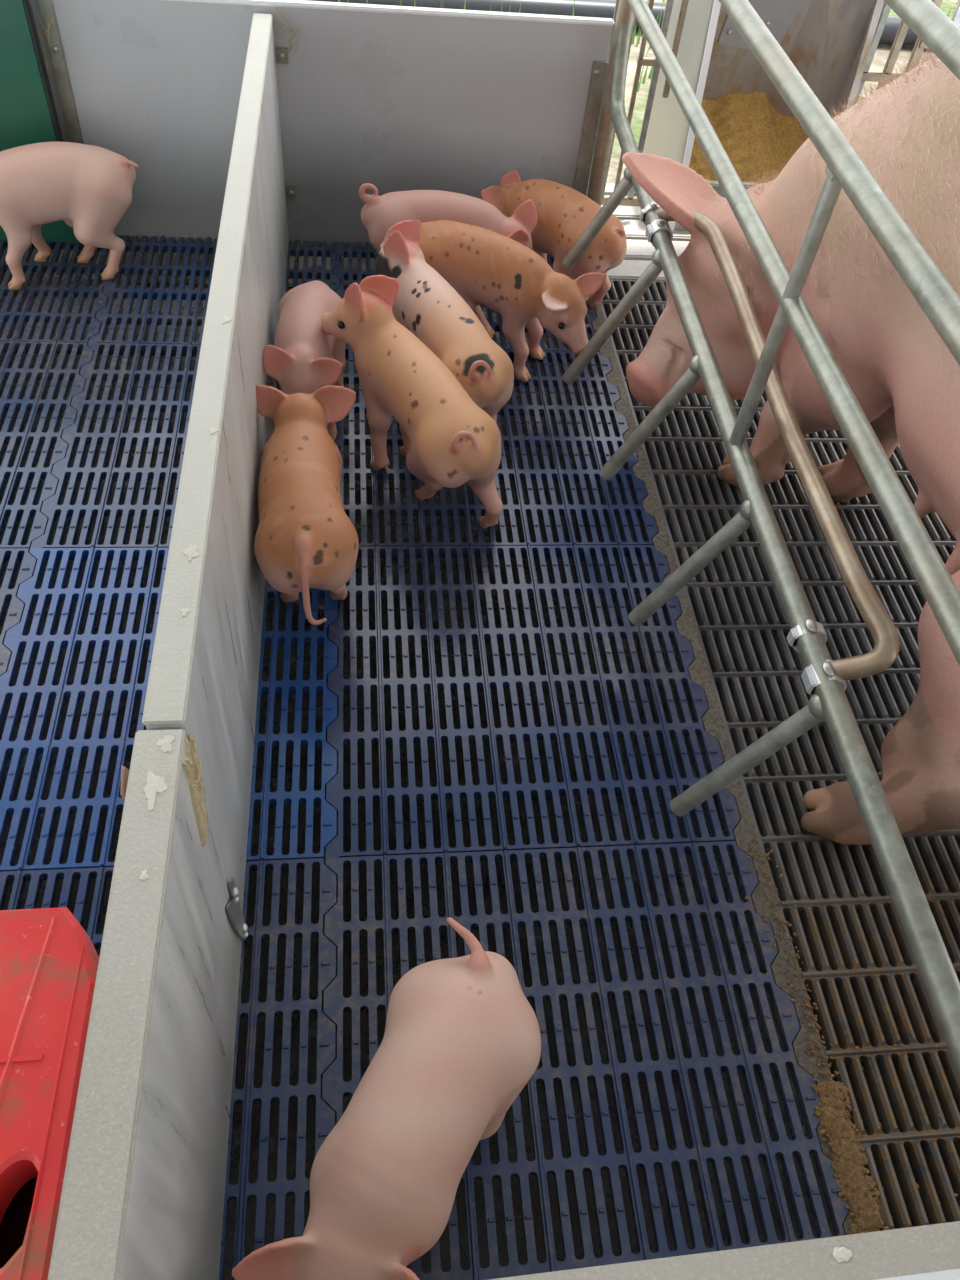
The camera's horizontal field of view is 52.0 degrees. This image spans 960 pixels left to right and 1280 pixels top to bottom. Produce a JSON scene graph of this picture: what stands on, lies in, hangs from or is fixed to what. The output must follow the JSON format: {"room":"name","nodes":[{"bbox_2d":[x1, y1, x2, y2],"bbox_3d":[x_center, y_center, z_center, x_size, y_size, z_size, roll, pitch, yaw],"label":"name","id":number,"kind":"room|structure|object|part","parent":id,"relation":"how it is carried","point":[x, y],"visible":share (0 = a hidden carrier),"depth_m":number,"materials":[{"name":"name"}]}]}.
{"room":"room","nodes":[
{"label":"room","id":0,"kind":"room"},
{"bbox_2d":[30,0,611,252],"bbox_3d":[-0.781,-1.109,2.158,2.088,0.538,0.017,-1,51,-7],"label":"wall","id":1,"kind":"structure","parent":0,"point":[391,102],"depth_m":2.13,"materials":[{"name":"grey plastic"}]},
{"bbox_2d":[37,0,83,143],"bbox_3d":[-0.878,-1.104,2.128,0.027,0.502,0.009,-1,51,-7],"label":"trim","id":2,"kind":"structure","parent":1,"relation":"attached to","point":[46,8],"depth_m":2.04,"materials":[{"name":"metal"}]},
{"bbox_2d":[273,8,300,53],"bbox_3d":[-0.405,-1.244,2.017,0.077,0.089,0.010,-1,51,-7],"label":"straw","id":3,"kind":"object","parent":1,"relation":"attached to","point":[275,8],"visible":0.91,"depth_m":2.02,"materials":[{"name":"grey"}]},
{"bbox_2d":[168,0,614,25],"bbox_3d":[-0.757,-1.282,1.948,2.092,0.009,0.023,-1,51,-7],"label":"trim","id":4,"kind":"structure","parent":1,"relation":"attached to","point":[306,4],"depth_m":2.02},
{"bbox_2d":[573,61,607,195],"bbox_3d":[0.242,-1.105,2.279,0.032,0.430,0.012,-1,51,-7],"label":"trim","id":5,"kind":"structure","parent":1,"relation":"attached to","point":[599,68],"depth_m":2.21,"materials":[{"name":"metal"}]},
{"bbox_2d":[1,0,957,286],"bbox_3d":[0.084,-5.752,6.623,14.000,0.240,12.070,-1,51,-7],"label":"floor","id":6,"kind":"structure","parent":0,"point":[879,60],"depth_m":3.17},
{"bbox_2d":[308,0,959,45],"bbox_3d":[0.999,-2.267,3.613,11.000,0.089,0.089,-1,51,-7],"label":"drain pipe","id":7,"kind":"object","parent":6,"relation":"on","point":[582,8],"visible":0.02,"depth_m":3.48,"materials":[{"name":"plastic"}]},
{"bbox_2d":[338,0,957,91],"bbox_3d":[0.969,-3.303,4.427,8.913,0.160,3.855,-1,51,-7],"label":"grass","id":8,"kind":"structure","parent":6,"relation":"on","point":[638,37],"depth_m":3.38,"materials":[{"name":"green plant"}]},
{"bbox_2d":[0,205,959,1279],"bbox_3d":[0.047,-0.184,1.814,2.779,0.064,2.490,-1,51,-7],"label":"floor","id":9,"kind":"structure","parent":0,"point":[33,555],"depth_m":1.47,"materials":[{"name":"blue plastic"}]},
{"bbox_2d":[0,0,80,242],"bbox_3d":[-1.251,-1.097,2.032,0.724,0.558,0.020,-1,51,-7],"label":"panel","id":10,"kind":"object","parent":9,"relation":"on","point":[28,113],"visible":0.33,"depth_m":2.02,"materials":[{"name":"green plastic"}]},
{"bbox_2d":[37,16,61,69],"bbox_3d":[-0.881,-1.204,1.987,0.072,0.100,0.009,-1,51,-7],"label":"straw","id":11,"kind":"object","parent":10,"relation":"attached to","point":[38,16],"visible":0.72,"depth_m":1.98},
{"bbox_2d":[0,907,98,1279],"bbox_3d":[-0.400,0.528,0.835,0.202,0.472,0.428,-1,51,-7],"label":"plastic box","id":12,"kind":"object","parent":9,"relation":"on","point":[49,962],"visible":0.82,"depth_m":0.73,"materials":[{"name":"red plastic"}]},
{"bbox_2d":[0,1176,37,1268],"bbox_3d":[-0.394,0.482,0.777,0.173,0.060,0.405,-1,51,-7],"label":"hole","id":13,"kind":"object","parent":12,"relation":"on","point":[14,1223],"depth_m":0.77,"materials":[{"name":"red plastic"}]},
{"bbox_2d":[0,142,139,289],"bbox_3d":[-0.928,-0.909,2.094,0.421,0.279,0.156,-13,53,-16],"label":"piglet","id":14,"kind":"object","parent":9,"relation":"on","point":[86,187],"visible":1,"depth_m":2.04},
{"bbox_2d":[48,13,296,1279],"bbox_3d":[-0.339,-0.120,1.364,0.074,0.493,2.584,-1,51,-7],"label":"wall","id":15,"kind":"structure","parent":9,"relation":"on","point":[143,1193],"depth_m":0.96,"materials":[{"name":"plastic"}]},
{"bbox_2d":[226,877,247,939],"bbox_3d":[-0.293,0.340,1.198,0.010,0.170,0.047,-1,51,-7],"label":"bracket","id":16,"kind":"object","parent":15,"relation":"attached to","point":[234,910],"visible":1,"depth_m":1.17,"materials":[{"name":"metal"}]},
{"bbox_2d":[263,280,345,439],"bbox_3d":[-0.317,-0.504,1.839,0.144,0.254,0.335,-1,51,-7],"label":"piglet","id":17,"kind":"object","parent":9,"relation":"on","point":[303,358],"visible":0.73,"depth_m":1.72},
{"bbox_2d":[254,385,358,624],"bbox_3d":[-0.276,-0.191,1.571,0.164,0.274,0.443,-1,51,-7],"label":"piglet","id":18,"kind":"object","parent":9,"relation":"on","point":[305,538],"visible":1,"depth_m":1.44},
{"bbox_2d":[232,917,540,1279],"bbox_3d":[-0.070,0.520,0.997,0.172,0.283,0.390,23,52,13],"label":"piglet","id":19,"kind":"object","parent":9,"relation":"on","point":[461,1041],"visible":1,"depth_m":0.90},
{"bbox_2d":[321,275,502,527],"bbox_3d":[-0.110,-0.402,1.714,0.157,0.349,0.446,-24,57,-23],"label":"piglet","id":20,"kind":"object","parent":9,"relation":"on","point":[449,441],"visible":1,"depth_m":1.65},
{"bbox_2d":[372,220,513,422],"bbox_3d":[-0.079,-0.558,1.870,0.139,0.311,0.455,-19,55,-20],"label":"piglet","id":21,"kind":"object","parent":9,"relation":"on","point":[426,304],"visible":0.65,"depth_m":1.77},
{"bbox_2d":[359,183,536,253],"bbox_3d":[-0.066,-0.844,2.136,0.389,0.269,0.135,2,50,-4],"label":"piglet","id":22,"kind":"object","parent":9,"relation":"on","point":[379,214],"visible":0.36,"depth_m":2.04},
{"bbox_2d":[419,220,606,381],"bbox_3d":[0.038,-0.697,2.024,0.444,0.271,0.162,26,53,15],"label":"piglet","id":23,"kind":"object","parent":9,"relation":"on","point":[490,269],"visible":0.82,"depth_m":1.93},
{"bbox_2d":[481,170,626,306],"bbox_3d":[0.158,-0.893,2.216,0.376,0.244,0.159,34,55,21],"label":"piglet","id":24,"kind":"object","parent":9,"relation":"on","point":[564,213],"visible":0.59,"depth_m":2.12},
{"bbox_2d":[586,0,688,205],"bbox_3d":[0.372,-1.300,2.331,0.175,0.620,0.016,-1,51,-7],"label":"gate","id":25,"kind":"object","parent":9,"relation":"on","point":[630,200],"visible":0.38,"depth_m":2.31,"materials":[{"name":"metal"}]},
{"bbox_2d":[562,0,959,1079],"bbox_3d":[0.361,-0.368,1.298,0.231,1.020,2.380,-1,51,-7],"label":"crate","id":26,"kind":"object","parent":9,"relation":"on","point":[824,678],"visible":0.9,"depth_m":1.23,"materials":[{"name":"metal"}]},
{"bbox_3d":[0.299,-1.272,2.040,0.038,1.020,0.038,-1,51,-7],"label":"post","id":27,"kind":"part","parent":26,"relation":"part of","materials":[{"name":"metal"}]},
{"bbox_3d":[0.402,-0.404,1.237,0.029,0.029,2.335,-1,51,-7],"label":"rail","id":28,"kind":"part","parent":26,"relation":"part of","materials":[{"name":"metal"}]},
{"bbox_3d":[0.417,-0.519,1.099,0.031,0.031,2.335,-1,51,-7],"label":"rail","id":29,"kind":"part","parent":26,"relation":"part of","materials":[{"name":"metal"}]},
{"bbox_3d":[0.430,-0.624,0.972,0.027,0.027,2.335,-1,51,-7],"label":"rail","id":30,"kind":"part","parent":26,"relation":"part of","materials":[{"name":"metal"}]},
{"bbox_2d":[643,0,883,231],"bbox_3d":[0.686,-1.395,2.439,0.393,0.625,0.372,-1,51,-7],"label":"trough","id":31,"kind":"object","parent":9,"relation":"on","point":[829,42],"visible":0.44,"depth_m":2.34,"materials":[{"name":"metal"}]},
{"bbox_3d":[0.499,-1.390,2.419,0.016,0.620,0.372,-1,51,-7],"label":"panel","id":32,"kind":"part","parent":31,"relation":"part of","materials":[{"name":"plastic"}]},
{"bbox_2d":[689,92,808,182],"bbox_3d":[0.681,-1.256,2.504,0.371,0.288,0.205,-1,51,-7],"label":"yellow feed","id":33,"kind":"object","parent":31,"relation":"in","point":[755,137],"visible":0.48,"depth_m":2.48,"materials":[{"name":"food"}]},
{"bbox_3d":[0.659,-1.455,2.244,0.170,0.245,0.087,-1,51,-7],"label":"plate","id":34,"kind":"part","parent":31,"relation":"part of","materials":[{"name":"metal"}]},
{"bbox_3d":[0.697,-1.397,2.351,0.373,0.485,0.179,-1,51,-7],"label":"hopper plate","id":35,"kind":"part","parent":31,"relation":"part of","materials":[{"name":"metal"}]},
{"bbox_3d":[0.871,-1.396,2.462,0.020,0.620,0.372,-1,51,-7],"label":"panel","id":36,"kind":"part","parent":31,"relation":"part of","materials":[{"name":"metal"}]},
{"bbox_2d":[622,45,959,844],"bbox_3d":[0.762,-0.387,1.435,0.741,0.896,1.398,-7,52,-12],"label":"sow","id":37,"kind":"object","parent":9,"relation":"on","point":[903,376],"visible":0.78,"depth_m":1.43,"materials":[{"name":"pink"}]},
{"bbox_2d":[745,838,959,1234],"bbox_3d":[0.594,0.472,1.288,0.440,0.009,0.544,-1,51,-7],"label":"spilled feed","id":38,"kind":"object","parent":9,"relation":"on","point":[849,1160],"visible":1,"depth_m":1.17,"materials":[{"name":"brown food"}]},
{"bbox_2d":[855,0,959,103],"bbox_3d":[1.082,-1.369,2.344,0.360,0.800,0.016,-1,51,-7],"label":"gate","id":39,"kind":"object","parent":9,"relation":"on","point":[874,75],"visible":0.13,"depth_m":2.30,"materials":[{"name":"metal"}]},
{"bbox_2d":[604,183,635,195],"bbox_3d":[0.053,-0.027,1.902,3.350,0.330,3.450,-1,51,-7],"label":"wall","id":40,"kind":"structure","parent":0,"point":[609,188],"depth_m":2.73,"materials":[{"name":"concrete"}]},
{"bbox_2d":[489,1221,959,1279],"bbox_3d":[0.459,0.573,0.874,1.406,0.492,0.050,-2,51,-8],"label":"wall","id":41,"kind":"structure","parent":0,"point":[926,1252],"depth_m":0.66,"materials":[{"name":"white plastic"}]},
{"bbox_2d":[833,1246,851,1262],"bbox_3d":[0.244,0.414,0.664,0.013,0.002,0.009,-1,51,-7],"label":"dried splash","id":42,"kind":"object","parent":41,"relation":"on","point":[841,1254],"visible":1,"depth_m":0.66,"materials":[{"name":"white"}]}
]}

